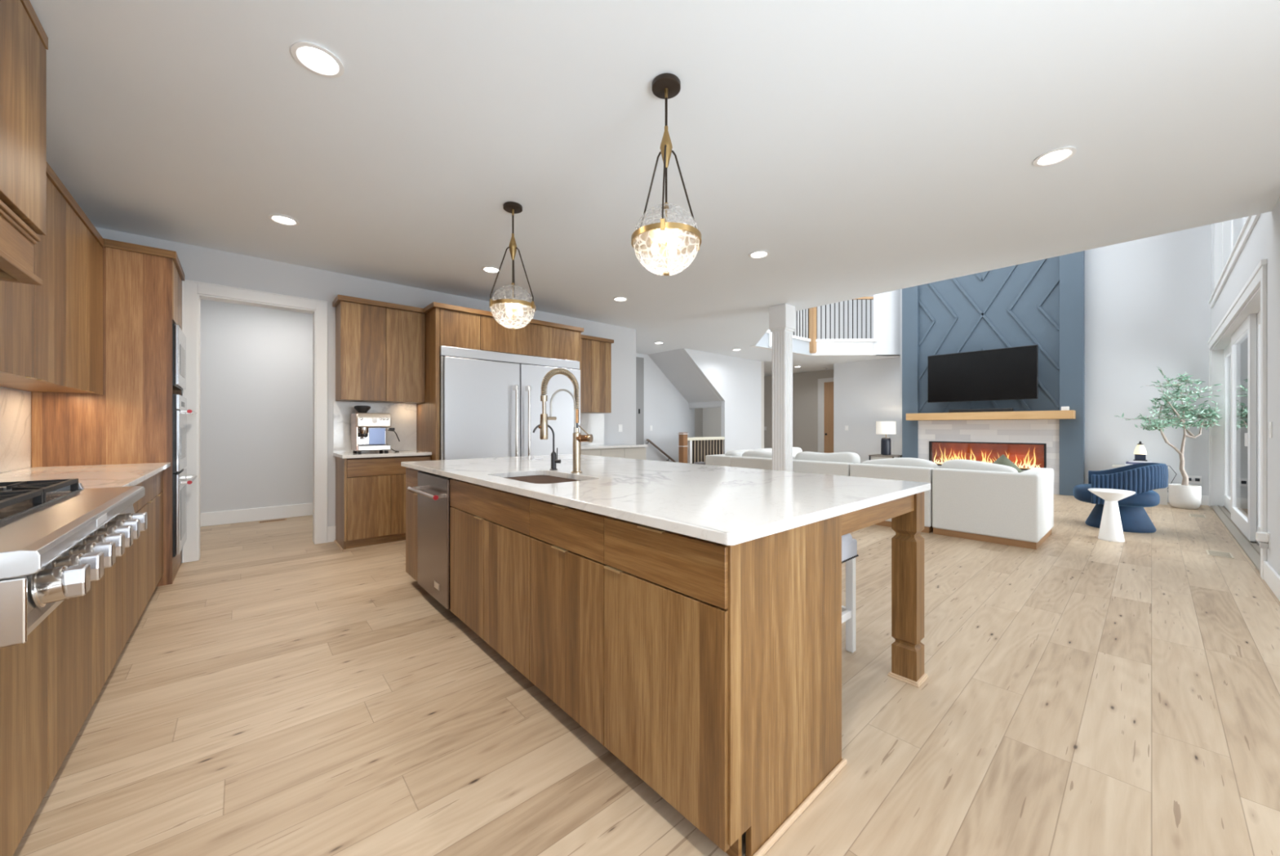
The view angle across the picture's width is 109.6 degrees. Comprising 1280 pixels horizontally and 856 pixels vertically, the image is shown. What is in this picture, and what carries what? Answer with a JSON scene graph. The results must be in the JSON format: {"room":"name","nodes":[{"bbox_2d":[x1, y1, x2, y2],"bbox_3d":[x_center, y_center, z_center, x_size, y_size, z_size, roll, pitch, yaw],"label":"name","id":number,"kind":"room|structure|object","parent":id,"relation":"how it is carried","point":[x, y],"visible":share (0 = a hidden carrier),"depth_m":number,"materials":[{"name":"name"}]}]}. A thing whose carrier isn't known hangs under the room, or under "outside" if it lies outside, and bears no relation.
{"room":"kitchen","nodes":[
{"label":"kitchen","id":0,"kind":"room"},
{"bbox_2d":[0,386,31,472],"bbox_3d":[-1.671,-0.215,0.186,0.140,2.830,8.890,0,0,-41],"label":"wall","id":1,"kind":"structure","parent":0,"point":[0,386],"depth_m":2.82,"materials":[{"name":"paint"}]},
{"bbox_2d":[0,387,31,472],"bbox_3d":[-2.499,-0.152,1.234,0.003,0.836,4.758,0,0,-41],"label":"backsplash","id":2,"kind":"structure","parent":1,"relation":"attached to","point":[15,405],"depth_m":2.81,"materials":[{"name":"white stone"}]},
{"bbox_2d":[0,0,48,285],"bbox_3d":[-2.092,-1.088,1.123,0.459,1.024,1.554,0,0,-41],"label":"range hood","id":3,"kind":"object","parent":1,"relation":"attached to","point":[24,41],"visible":1,"depth_m":1.66,"materials":[{"name":"brown wood"}]},
{"bbox_2d":[0,176,66,386],"bbox_3d":[-3.001,-0.753,2.054,0.328,1.050,1.046,0,0,-41],"label":"upper cabinet","id":4,"kind":"object","parent":1,"relation":"attached to","point":[33,317],"visible":0.66,"depth_m":2.25,"materials":[{"name":"brown wood"}]},
{"bbox_2d":[46,161,104,247],"bbox_3d":[-3.297,-1.306,2.385,0.323,0.053,1.927,0,0,-41],"label":"crown molding","id":5,"kind":"structure","parent":4,"relation":"on","point":[51,174],"depth_m":2.62,"materials":[{"name":"brown wood"}]},
{"bbox_2d":[0,201,102,395],"bbox_3d":[-3.648,-0.753,2.787,0.328,1.050,0.905,0,0,-41],"label":"upper cabinet","id":6,"kind":"object","parent":1,"relation":"attached to","point":[84,254],"visible":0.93,"depth_m":2.83,"materials":[{"name":"brown wood"}]},
{"bbox_2d":[200,298,312,512],"bbox_3d":[-4.694,-0.215,6.074,3.400,2.830,0.120,0,0,-41],"label":"wall","id":7,"kind":"structure","parent":0,"point":[256,362],"depth_m":5.78,"materials":[{"name":"paint"}]},
{"bbox_2d":[200,502,312,526],"bbox_3d":[-4.671,1.117,6.003,3.060,0.165,0.017,0,0,-41],"label":"baseboard","id":8,"kind":"structure","parent":7,"relation":"attached to","point":[225,517],"depth_m":5.77,"materials":[{"name":"white paint"}]},
{"bbox_2d":[94,226,635,562],"bbox_3d":[-2.356,-0.215,5.597,5.994,2.830,0.130,0,0,-41],"label":"wall","id":9,"kind":"structure","parent":0,"point":[198,264],"depth_m":4.74,"materials":[{"name":"paint"}]},
{"bbox_2d":[182,279,327,562],"bbox_3d":[-3.701,-0.053,4.402,1.066,2.507,0.172,0,0,-41],"label":"trim","id":10,"kind":"structure","parent":9,"relation":"attached to","point":[193,291],"depth_m":4.27,"materials":[{"name":"white paint"}]},
{"bbox_2d":[327,524,335,542],"bbox_3d":[-3.230,1.117,4.728,0.071,0.165,0.016,0,0,-41],"label":"baseboard","id":11,"kind":"structure","parent":9,"relation":"attached to","point":[331,529],"depth_m":4.72,"materials":[{"name":"white paint"}]},
{"bbox_2d":[333,400,416,452],"bbox_3d":[-2.913,-0.004,5.004,0.810,0.541,0.016,0,0,-41],"label":"backsplash","id":12,"kind":"structure","parent":9,"relation":"attached to","point":[403,415],"depth_m":5.07,"materials":[{"name":"white stone"}]},
{"bbox_2d":[332,294,425,403],"bbox_3d":[-2.800,-0.793,4.870,0.818,1.037,0.368,0,0,-41],"label":"upper cabinet","id":13,"kind":"object","parent":9,"relation":"attached to","point":[380,345],"visible":0.96,"depth_m":4.73,"materials":[{"name":"brown wood"}]},
{"bbox_2d":[581,413,604,444],"bbox_3d":[-0.899,0.028,6.782,0.883,0.483,0.016,0,0,-41],"label":"backsplash","id":14,"kind":"structure","parent":9,"relation":"attached to","point":[593,424],"depth_m":6.94,"materials":[{"name":"white tile"}]},
{"bbox_2d":[581,334,613,413],"bbox_3d":[-0.813,-0.763,6.637,0.821,1.097,0.348,0,0,-41],"label":"upper cabinet","id":15,"kind":"object","parent":9,"relation":"attached to","point":[596,352],"visible":0.63,"depth_m":6.60,"materials":[{"name":"brown wood"}]},
{"bbox_2d":[13,493,1279,855],"bbox_3d":[2.670,1.260,7.024,15.900,0.120,14.200,0,0,-41],"label":"floor","id":16,"kind":"structure","parent":0,"point":[286,693],"depth_m":1.80,"materials":[{"name":"brown wood"}]},
{"bbox_2d":[0,615,48,855],"bbox_3d":[-1.818,0.830,0.927,0.611,0.740,0.675,0,0,-41],"label":"base cabinet","id":17,"kind":"object","parent":16,"relation":"on","point":[24,667],"visible":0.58,"depth_m":1.23,"materials":[{"name":"brown wood"}]},
{"bbox_2d":[48,577,101,788],"bbox_3d":[-2.272,0.828,1.441,0.611,0.745,0.692,0,0,-41],"label":"base cabinet","id":18,"kind":"object","parent":16,"relation":"on","point":[72,624],"depth_m":1.57,"materials":[{"name":"brown wood"}]},
{"bbox_2d":[31,238,184,586],"bbox_3d":[-4.042,-0.072,3.498,0.679,2.545,0.715,0,0,-41],"label":"oven tower","id":19,"kind":"object","parent":16,"relation":"on","point":[131,421],"visible":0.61,"depth_m":3.31,"materials":[{"name":"brown wood"}]},
{"bbox_2d":[172,323,186,390],"bbox_3d":[-4.005,-0.560,3.545,0.586,0.476,0.649,0,0,-41],"label":"microwave oven","id":20,"kind":"object","parent":19,"relation":"in","point":[179,339],"visible":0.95,"depth_m":3.53,"materials":[{"name":"silver metal"}]},
{"bbox_2d":[172,468,197,556],"bbox_3d":[-3.978,0.680,3.569,0.658,0.636,0.649,0,0,-41],"label":"oven","id":21,"kind":"object","parent":19,"relation":"in","point":[180,481],"visible":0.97,"depth_m":3.54,"materials":[{"name":"silver metal"}]},
{"bbox_2d":[172,393,197,472],"bbox_3d":[-3.978,0.049,3.569,0.658,0.609,0.649,0,0,-41],"label":"oven","id":22,"kind":"object","parent":19,"relation":"in","point":[180,411],"visible":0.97,"depth_m":3.51,"materials":[{"name":"silver metal"}]},
{"bbox_2d":[101,484,137,688],"bbox_3d":[-2.798,0.750,2.045,0.620,0.900,0.908,0,0,-41],"label":"base cabinet","id":23,"kind":"object","parent":16,"relation":"on","point":[119,581],"visible":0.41,"depth_m":2.16,"materials":[{"name":"brown wood"}]},
{"bbox_2d":[0,462,170,488],"bbox_3d":[-3.159,0.283,2.476,0.651,0.030,2.023,0,0,-41],"label":"countertop","id":24,"kind":"structure","parent":23,"relation":"on","point":[93,476],"depth_m":2.58,"materials":[{"name":"white stone"}]},
{"bbox_2d":[0,478,147,648],"bbox_3d":[-1.971,0.329,1.243,0.769,0.242,1.377,0,0,-41],"label":"rangetop","id":25,"kind":"object","parent":24,"relation":"on","point":[58,537],"visible":1,"depth_m":1.15,"materials":[{"name":"silver metal"}]},
{"bbox_2d":[136,473,156,620],"bbox_3d":[-3.351,0.750,2.671,0.620,0.900,0.758,0,0,-41],"label":"base cabinet","id":26,"kind":"object","parent":16,"relation":"on","point":[147,540],"visible":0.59,"depth_m":2.86,"materials":[{"name":"brown wood"}]},
{"bbox_2d":[155,470,163,585],"bbox_3d":[-3.720,0.750,3.089,0.620,0.900,0.353,0,0,-41],"label":"base cabinet","id":27,"kind":"object","parent":16,"relation":"on","point":[159,495],"visible":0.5,"depth_m":3.26,"materials":[{"name":"brown wood"}]},
{"bbox_2d":[333,454,431,551],"bbox_3d":[-2.737,0.750,4.806,0.800,0.899,0.548,0,0,-41],"label":"base cabinet","id":28,"kind":"object","parent":16,"relation":"on","point":[371,491],"visible":0.77,"depth_m":4.52,"materials":[{"name":"brown wood"}]},
{"bbox_2d":[333,449,431,457],"bbox_3d":[-2.728,0.284,4.795,0.810,0.032,0.576,0,0,-41],"label":"countertop","id":29,"kind":"structure","parent":28,"relation":"on","point":[408,452],"depth_m":4.63,"materials":[{"name":"white stone"}]},
{"bbox_2d":[351,404,399,453],"bbox_3d":[-2.770,0.022,4.737,0.395,0.492,0.351,0,0,-41],"label":"espresso machine","id":30,"kind":"object","parent":29,"relation":"on","point":[368,430],"visible":1,"depth_m":4.65,"materials":[{"name":"silver metal"}]},
{"bbox_2d":[357,444,391,450],"bbox_3d":[-2.759,0.212,4.668,0.297,0.064,0.169,0,0,-41],"label":"drip tray","id":31,"kind":"object","parent":30,"relation":"on","point":[360,446],"depth_m":4.61,"materials":[{"name":"silver metal"}]},
{"bbox_2d":[405,467,418,582],"bbox_3d":[-1.463,0.750,3.559,0.634,0.900,0.346,0,0,-41],"label":"base cabinet","id":32,"kind":"object","parent":16,"relation":"on","point":[411,474],"visible":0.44,"depth_m":3.36,"materials":[{"name":"brown wood"}]},
{"bbox_2d":[416,302,583,460],"bbox_3d":[-1.688,-0.056,5.618,1.893,2.512,0.718,0,0,-41],"label":"refrigerator surround","id":33,"kind":"object","parent":16,"relation":"on","point":[446,324],"visible":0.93,"depth_m":5.07,"materials":[{"name":"brown wood"}]},
{"bbox_2d":[440,345,580,459],"bbox_3d":[-1.646,0.168,5.586,1.756,2.064,0.817,0,0,-41],"label":"refrigerator","id":34,"kind":"object","parent":16,"relation":"on","point":[491,404],"visible":0.57,"depth_m":5.20,"materials":[{"name":"grey metal"}]},
{"bbox_2d":[449,475,580,679],"bbox_3d":[-0.589,0.750,2.569,0.634,0.900,1.010,0,0,-41],"label":"base cabinet","id":35,"kind":"object","parent":16,"relation":"on","point":[490,535],"visible":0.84,"depth_m":2.29,"materials":[{"name":"brown wood"}]},
{"bbox_2d":[529,497,608,745],"bbox_3d":[-0.075,0.750,1.986,0.634,0.900,0.540,0,0,-41],"label":"base cabinet","id":36,"kind":"object","parent":16,"relation":"on","point":[566,543],"visible":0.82,"depth_m":1.75,"materials":[{"name":"brown wood"}]},
{"bbox_2d":[581,446,646,459],"bbox_3d":[-0.570,0.750,6.718,1.291,0.899,0.548,0,0,-41],"label":"base cabinet","id":37,"kind":"object","parent":16,"relation":"on","point":[638,452],"visible":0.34,"depth_m":6.61,"materials":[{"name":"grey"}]},
{"bbox_2d":[581,443,648,448],"bbox_3d":[-0.556,0.285,6.711,1.303,0.030,0.576,0,0,-41],"label":"countertop","id":38,"kind":"structure","parent":37,"relation":"on","point":[620,445],"depth_m":6.65,"materials":[{"name":"white stone"}]},
{"bbox_2d":[604,515,742,855],"bbox_3d":[0.279,0.750,1.585,0.634,0.900,0.528,0,0,-41],"label":"base cabinet","id":39,"kind":"object","parent":16,"relation":"on","point":[666,592],"visible":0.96,"depth_m":1.34,"materials":[{"name":"brown wood"}]},
{"bbox_2d":[677,431,724,463],"bbox_3d":[1.365,0.655,9.787,1.420,1.090,0.170,0,0,-41],"label":"stair railing","id":40,"kind":"object","parent":16,"relation":"on","point":[699,447],"visible":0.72,"depth_m":9.70,"materials":[{"name":"brown"}]},
{"bbox_2d":[768,303,795,471],"bbox_3d":[1.926,-0.214,6.111,0.249,2.828,0.249,0,0,-41],"label":"column","id":41,"kind":"structure","parent":16,"relation":"on","point":[781,317],"depth_m":6.04,"materials":[{"name":"white paint"}]},
{"bbox_2d":[724,491,928,855],"bbox_3d":[-0.207,0.751,2.830,1.511,0.898,3.102,0,0,-41],"label":"kitchen island","id":42,"kind":"object","parent":16,"relation":"on","point":[784,608],"visible":0.53,"depth_m":1.39,"materials":[{"name":"brown wood"}]},
{"bbox_2d":[407,470,451,609],"bbox_3d":[-1.175,0.712,3.154,0.688,0.801,0.625,0,0,-41],"label":"dishwasher","id":43,"kind":"object","parent":42,"relation":"in","point":[433,490],"visible":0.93,"depth_m":2.91,"materials":[{"name":"silver metal"}]},
{"bbox_2d":[400,453,930,545],"bbox_3d":[-0.224,0.284,2.833,1.570,0.032,3.145,0,0,-41],"label":"island countertop","id":44,"kind":"structure","parent":42,"relation":"on","point":[727,505],"depth_m":1.89,"materials":[{"name":"white stone"}]},
{"bbox_2d":[533,423,560,469],"bbox_3d":[-0.580,0.122,2.806,0.183,0.291,0.067,0,0,-41],"label":"filter faucet","id":45,"kind":"object","parent":44,"relation":"on","point":[553,460],"visible":0.87,"depth_m":2.84,"materials":[{"name":"grey metal"}]},
{"bbox_2d":[538,368,593,473],"bbox_3d":[-0.418,-0.035,2.573,0.315,0.605,0.125,0,0,-41],"label":"spring faucet","id":46,"kind":"object","parent":44,"relation":"on","point":[578,437],"visible":1,"depth_m":2.62,"materials":[{"name":"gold metal"}]},
{"bbox_2d":[841,533,858,652],"bbox_3d":[0.883,0.880,2.449,0.416,0.640,0.426,0,0,-41],"label":"bar stool","id":47,"kind":"object","parent":16,"relation":"on","point":[849,544],"visible":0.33,"depth_m":2.41,"materials":[{"name":"grey leather"}]},
{"bbox_2d":[705,446,1053,549],"bbox_3d":[3.451,0.769,6.842,2.570,0.861,4.227,0,0,-41],"label":"sectional sofa","id":48,"kind":"object","parent":16,"relation":"on","point":[966,499],"visible":0.52,"depth_m":4.92,"materials":[{"name":"beige fabric"}]},
{"bbox_2d":[724,448,751,456],"bbox_3d":[1.758,0.590,7.793,0.750,0.400,0.260,0,0,-41],"label":"cushion","id":49,"kind":"object","parent":48,"relation":"on","point":[732,452],"depth_m":7.57,"materials":[{"name":"beige fabric"}]},
{"bbox_2d":[741,449,795,459],"bbox_3d":[1.990,0.580,7.041,0.295,0.420,0.915,0,0,-41],"label":"cushion","id":50,"kind":"object","parent":48,"relation":"on","point":[753,453],"depth_m":7.07,"materials":[{"name":"beige fabric"}]},
{"bbox_2d":[795,451,860,462],"bbox_3d":[2.608,0.565,6.339,0.297,0.451,0.885,0,0,-41],"label":"cushion","id":51,"kind":"object","parent":48,"relation":"on","point":[847,456],"depth_m":6.19,"materials":[{"name":"beige fabric"}]},
{"bbox_2d":[862,457,938,468],"bbox_3d":[3.217,0.585,5.650,0.294,0.411,0.885,0,0,-41],"label":"cushion","id":52,"kind":"object","parent":48,"relation":"on","point":[904,461],"depth_m":5.51,"materials":[{"name":"beige fabric"}]},
{"bbox_2d":[940,458,1017,472],"bbox_3d":[3.764,0.580,5.031,0.295,0.420,0.697,0,0,-41],"label":"cushion","id":53,"kind":"object","parent":48,"relation":"on","point":[960,464],"depth_m":4.98,"materials":[{"name":"beige fabric"}]},
{"bbox_2d":[993,453,1022,472],"bbox_3d":[4.058,0.595,5.029,0.200,0.595,0.608,0,0,-41],"label":"throw pillow","id":54,"kind":"object","parent":48,"relation":"on","point":[1002,460],"visible":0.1,"depth_m":4.96,"materials":[{"name":"green fabric"}]},
{"bbox_2d":[868,453,902,459],"bbox_3d":[5.522,0.911,10.155,0.520,0.578,0.520,0,0,-41],"label":"end table","id":55,"kind":"object","parent":16,"relation":"on","point":[873,456],"visible":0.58,"depth_m":10.03,"materials":[{"name":"brown wood"}]},
{"bbox_2d":[875,421,896,454],"bbox_3d":[5.529,0.246,10.148,0.396,0.752,0.396,0,0,-41],"label":"table lamp","id":56,"kind":"object","parent":55,"relation":"on","point":[886,428],"visible":0.99,"depth_m":10.05,"materials":[{"name":"white fabric"}]},
{"bbox_2d":[1088,488,1135,542],"bbox_3d":[5.022,0.936,4.812,0.352,0.528,0.352,0,0,-41],"label":"pedestal table","id":57,"kind":"object","parent":16,"relation":"on","point":[1111,527],"visible":1,"depth_m":4.76,"materials":[{"name":"white plastic"}]},
{"bbox_2d":[1072,462,1168,533],"bbox_3d":[5.733,0.810,5.412,0.782,0.780,0.744,0,0,43],"label":"barrel chair","id":58,"kind":"object","parent":16,"relation":"on","point":[1141,478],"visible":0.9,"depth_m":5.16,"materials":[{"name":"blue fabric"}]},
{"bbox_2d":[1072,483,1159,506],"bbox_3d":[5.707,0.815,5.437,0.710,0.216,0.650,0,0,43],"label":"seat cushion","id":59,"kind":"object","parent":58,"relation":"on","point":[1144,496],"depth_m":5.12,"materials":[{"name":"blue fabric"}]},
{"bbox_2d":[1111,463,1168,504],"bbox_3d":[8.075,0.914,7.293,0.420,0.572,0.610,0,0,-41],"label":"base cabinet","id":60,"kind":"object","parent":16,"relation":"on","point":[1162,492],"visible":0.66,"depth_m":7.00,"materials":[{"name":"white paint"}]},
{"bbox_3d":[8.047,0.611,7.275,0.225,0.035,0.300,0,0,-41],"label":"book","id":61,"kind":"object","parent":60,"relation":"on","visible":0},
{"bbox_2d":[1125,461,1143,463],"bbox_3d":[8.040,0.578,7.283,0.225,0.030,0.270,0,0,-41],"label":"book","id":62,"kind":"object","parent":61,"relation":"on","point":[1126,462],"visible":0.45,"depth_m":7.26,"materials":[{"name":"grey paper"}]},
{"bbox_2d":[1128,459,1151,462],"bbox_3d":[8.054,0.550,7.268,0.225,0.025,0.250,0,0,-41],"label":"book","id":63,"kind":"object","parent":62,"relation":"on","point":[1130,460],"visible":0.88,"depth_m":7.20,"materials":[{"name":"white paper"}]},
{"bbox_2d":[1133,440,1146,461],"bbox_3d":[8.056,0.382,7.269,0.150,0.313,0.150,0,0,-41],"label":"lantern lamp","id":64,"kind":"object","parent":63,"relation":"on","point":[1140,451],"visible":1,"depth_m":7.24,"materials":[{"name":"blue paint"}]},
{"bbox_2d":[1114,366,1222,508],"bbox_3d":[7.978,0.142,6.678,1.333,2.116,0.685,0,0,-7],"label":"tree","id":65,"kind":"object","parent":16,"relation":"on","point":[1184,495],"visible":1,"depth_m":6.65,"materials":[{"name":"green plant"}]},
{"bbox_2d":[1205,549,1234,558],"bbox_3d":[5.477,1.197,4.267,0.260,0.004,0.150,0,0,-41],"label":"floor vent","id":66,"kind":"object","parent":16,"relation":"in","point":[1214,553],"visible":1,"depth_m":4.25,"materials":[{"name":"beige metal"}]},
{"bbox_2d":[29,0,1279,376],"bbox_3d":[2.732,-1.780,6.879,15.600,0.300,13.300,0,0,-41],"label":"ceiling","id":67,"kind":"structure","parent":0,"point":[868,147],"depth_m":2.54,"materials":[{"name":"paint"}]},
{"bbox_2d":[267,213,299,226],"bbox_3d":[-2.797,-1.625,3.547,0.194,0.009,0.194,0,0,-41],"label":"recessed light","id":68,"kind":"object","parent":67,"relation":"in","point":[280,219],"visible":1,"depth_m":3.55,"materials":[{"name":"white plastic"}]},
{"bbox_2d":[290,41,344,77],"bbox_3d":[-1.427,-1.625,2.002,0.194,0.009,0.194,0,0,-41],"label":"recessed light","id":69,"kind":"object","parent":67,"relation":"in","point":[314,58],"visible":1,"depth_m":2.00,"materials":[{"name":"white plastic"}]},
{"bbox_2d":[481,266,501,273],"bbox_3d":[-1.537,-1.625,4.666,0.194,0.009,0.194,0,0,-41],"label":"recessed light","id":70,"kind":"object","parent":67,"relation":"in","point":[492,269],"visible":0.95,"depth_m":4.67,"materials":[{"name":"white plastic"}]},
{"bbox_2d":[488,201,536,328],"bbox_3d":[-0.940,-1.175,3.325,0.340,0.908,0.332,0,0,-41],"label":"pendant light","id":71,"kind":"object","parent":67,"relation":"hanging from","point":[511,306],"visible":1,"depth_m":3.29,"materials":[{"name":"clear glass"}]},
{"bbox_2d":[631,72,701,275],"bbox_3d":[0.122,-1.175,2.147,0.333,0.908,0.339,0,0,-41],"label":"pendant light","id":72,"kind":"object","parent":67,"relation":"hanging from","point":[665,238],"visible":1,"depth_m":2.12,"materials":[{"name":"clear glass"}]},
{"bbox_2d":[748,249,769,258],"bbox_3d":[1.121,-1.625,4.254,0.194,0.009,0.194,0,0,-41],"label":"recessed light","id":73,"kind":"object","parent":67,"relation":"in","point":[757,254],"visible":1,"depth_m":4.25,"materials":[{"name":"white plastic"}]},
{"bbox_2d":[1033,146,1076,166],"bbox_3d":[2.493,-1.625,2.717,0.194,0.009,0.194,0,0,-41],"label":"recessed light","id":74,"kind":"object","parent":67,"relation":"in","point":[1055,156],"visible":1,"depth_m":2.71,"materials":[{"name":"white plastic"}]},
{"bbox_2d":[635,352,694,462],"bbox_3d":[-0.268,-0.315,9.847,4.230,3.030,0.120,0,0,-41],"label":"wall","id":75,"kind":"structure","parent":0,"point":[668,412],"depth_m":10.46,"materials":[{"name":"paint"}]},
{"bbox_2d":[635,356,644,444],"bbox_3d":[-0.041,-0.170,9.930,0.320,2.740,0.055,0,0,-41],"label":"door","id":76,"kind":"structure","parent":75,"relation":"in","point":[639,361],"depth_m":9.95,"materials":[{"name":"grey paint"}]},
{"bbox_2d":[648,348,721,408],"bbox_3d":[1.036,-1.145,10.251,1.540,1.370,1.000,0,0,-41],"label":"wall","id":77,"kind":"structure","parent":0,"point":[674,364],"depth_m":10.24,"materials":[{"name":"paint"}]},
{"bbox_2d":[694,408,702,436],"bbox_3d":[1.827,-0.350,12.763,2.770,3.100,0.120,0,0,-41],"label":"wall","id":78,"kind":"structure","parent":0,"point":[698,411],"depth_m":12.51,"materials":[{"name":"grey paint"}]},
{"bbox_2d":[680,347,761,453],"bbox_3d":[1.914,-0.225,10.292,2.830,2.850,0.100,0,0,-41],"label":"wall","id":79,"kind":"structure","parent":0,"point":[736,381],"depth_m":10.53,"materials":[{"name":"paint"}]},
{"bbox_2d":[702,361,764,448],"bbox_3d":[2.325,-0.215,12.055,0.120,2.830,2.200,0,0,-41],"label":"wall","id":80,"kind":"structure","parent":0,"point":[712,416],"depth_m":12.27,"materials":[{"name":"grey paint"}]},
{"bbox_2d":[764,368,833,452],"bbox_3d":[5.087,-0.215,13.293,0.120,2.830,6.000,0,0,-41],"label":"wall","id":81,"kind":"structure","parent":0,"point":[805,384],"depth_m":13.48,"materials":[{"name":"grey paint"}]},
{"bbox_2d":[817,377,833,453],"bbox_3d":[5.490,-0.100,12.648,0.130,2.600,1.100,0,0,-41],"label":"door","id":82,"kind":"structure","parent":81,"relation":"in","point":[825,385],"depth_m":12.89,"materials":[{"name":"brown wood"}]},
{"bbox_2d":[792,294,873,338],"bbox_3d":[5.522,-3.215,12.876,0.120,2.570,5.600,0,0,-41],"label":"wall","id":83,"kind":"structure","parent":0,"point":[855,301],"depth_m":12.62,"materials":[{"name":"paint"}]},
{"bbox_2d":[833,356,900,462],"bbox_3d":[6.050,-0.215,11.242,1.150,2.830,1.950,0,0,-41],"label":"wall","id":84,"kind":"structure","parent":0,"point":[866,393],"depth_m":11.01,"materials":[{"name":"paint"}]},
{"bbox_2d":[873,288,900,355],"bbox_3d":[5.664,-3.065,10.232,0.829,2.870,0.186,0,0,-3],"label":"wall","id":85,"kind":"structure","parent":0,"point":[886,305],"depth_m":10.15,"materials":[{"name":"paint"}]},
{"bbox_2d":[750,328,876,355],"bbox_3d":[3.704,-1.833,9.933,3.351,0.415,0.715,0,0,-21],"label":"trim","id":86,"kind":"structure","parent":85,"relation":"attached to","point":[823,348],"depth_m":10.19,"materials":[{"name":"white paint"}]},
{"bbox_2d":[765,329,877,342],"bbox_3d":[3.705,-1.952,9.915,3.343,0.065,0.768,0,0,-21],"label":"trim","id":87,"kind":"structure","parent":85,"relation":"attached to","point":[797,337],"depth_m":10.14,"materials":[{"name":"white paint"}]},
{"bbox_2d":[793,296,873,352],"bbox_3d":[3.979,-2.377,10.033,2.706,1.405,0.524,0,0,-18],"label":"balcony railing","id":88,"kind":"object","parent":87,"relation":"on","point":[812,312],"visible":0.55,"depth_m":10.22,"materials":[{"name":"brown wood"}]},
{"bbox_2d":[918,418,1059,493],"bbox_3d":[6.798,0.530,8.944,0.170,1.340,2.245,0,0,-41],"label":"tile surround","id":89,"kind":"object","parent":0,"point":[1028,431],"visible":0.41,"depth_m":8.70,"materials":[{"name":"white tile"}]},
{"bbox_2d":[928,440,1046,470],"bbox_3d":[6.802,0.550,8.924,0.181,0.510,1.856,0,0,-41],"label":"linear fireplace","id":90,"kind":"object","parent":89,"relation":"in","point":[1025,455],"visible":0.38,"depth_m":8.89,"materials":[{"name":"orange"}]},
{"bbox_2d":[906,409,1075,420],"bbox_3d":[6.637,-0.217,8.748,0.330,0.145,2.585,0,0,-41],"label":"mantel shelf","id":91,"kind":"object","parent":89,"relation":"on","point":[1060,414],"visible":1,"depth_m":8.46,"materials":[{"name":"brown wood"}]},
{"bbox_2d":[948,408,1013,412],"bbox_3d":[6.601,-0.323,8.767,0.100,0.065,1.010,0,0,-41],"label":"soundbar","id":92,"kind":"object","parent":91,"relation":"on","point":[982,409],"visible":0.86,"depth_m":8.71,"materials":[{"name":"black plastic"}]},
{"bbox_2d":[919,255,1059,420],"bbox_3d":[6.824,-2.315,8.967,0.100,4.370,2.245,0,0,-41],"label":"panel","id":93,"kind":"object","parent":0,"point":[1025,308],"visible":0.29,"depth_m":8.76,"materials":[{"name":"blue wood"}]},
{"bbox_2d":[927,344,1038,402],"bbox_3d":[6.663,-0.996,8.839,0.290,0.972,1.732,0,0,-41],"label":"television","id":94,"kind":"object","parent":93,"relation":"attached to","point":[1010,373],"visible":1,"depth_m":8.67,"materials":[{"name":"black"}]},
{"bbox_2d":[900,224,1210,495],"bbox_3d":[7.336,-1.650,8.568,0.140,5.700,4.340,0,0,-41],"label":"wall","id":95,"kind":"structure","parent":0,"point":[1147,307],"depth_m":7.39,"materials":[{"name":"paint"}]},
{"bbox_2d":[902,284,919,457],"bbox_3d":[5.943,-1.650,9.890,0.200,5.700,0.305,0,0,-41],"label":"trim","id":96,"kind":"structure","parent":95,"relation":"attached to","point":[910,295],"depth_m":9.81,"materials":[{"name":"white paint"}]},
{"bbox_2d":[918,258,1059,412],"bbox_3d":[6.776,-2.225,8.928,0.030,3.871,2.276,0,0,-41],"label":"trim","id":97,"kind":"structure","parent":95,"relation":"attached to","point":[982,313],"depth_m":8.76,"materials":[{"name":"blue wood"}]},
{"bbox_2d":[1059,250,1084,495],"bbox_3d":[7.631,-1.650,7.977,0.200,5.700,0.308,0,0,-41],"label":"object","id":98,"kind":"structure","parent":95,"relation":"attached to","point":[1072,265],"depth_m":7.90,"materials":[{"name":"blue paint"}]},
{"bbox_2d":[1210,196,1279,575],"bbox_3d":[6.613,-1.650,4.929,6.040,5.700,0.160,0,0,-41],"label":"wall","id":99,"kind":"structure","parent":0,"point":[1263,242],"depth_m":3.42,"materials":[{"name":"paint"}]},
{"bbox_2d":[1214,216,1247,287],"bbox_3d":[6.890,-3.000,5.160,4.560,2.300,0.140,0,0,-41],"label":"window","id":100,"kind":"structure","parent":99,"relation":"in","point":[1227,233],"depth_m":5.93,"materials":[{"name":"white glass"}]},
{"bbox_2d":[1210,310,1260,573],"bbox_3d":[6.868,0.020,5.161,4.870,2.360,0.170,0,0,-41],"label":"door","id":101,"kind":"structure","parent":99,"relation":"in","point":[1240,513],"depth_m":5.02,"materials":[{"name":"beige"}]},
{"bbox_2d":[1208,213,1267,579],"bbox_3d":[6.854,-0.338,5.166,5.075,3.075,0.195,0,0,-41],"label":"trim","id":102,"kind":"structure","parent":99,"relation":"attached to","point":[1258,302],"depth_m":4.77,"materials":[{"name":"white paint"}]},
{"bbox_2d":[1255,531,1270,548],"bbox_3d":[4.823,0.873,3.497,0.080,0.125,0.060,0,0,-41],"label":"plug","id":103,"kind":"object","parent":99,"relation":"attached to","point":[1264,538],"visible":1,"depth_m":3.48,"materials":[{"name":"white plastic"}]},
{"bbox_2d":[1263,560,1279,600],"bbox_3d":[4.601,1.125,3.272,0.830,0.150,0.017,0,0,-41],"label":"baseboard","id":104,"kind":"structure","parent":99,"relation":"attached to","point":[1271,577],"depth_m":3.30,"materials":[{"name":"white paint"}]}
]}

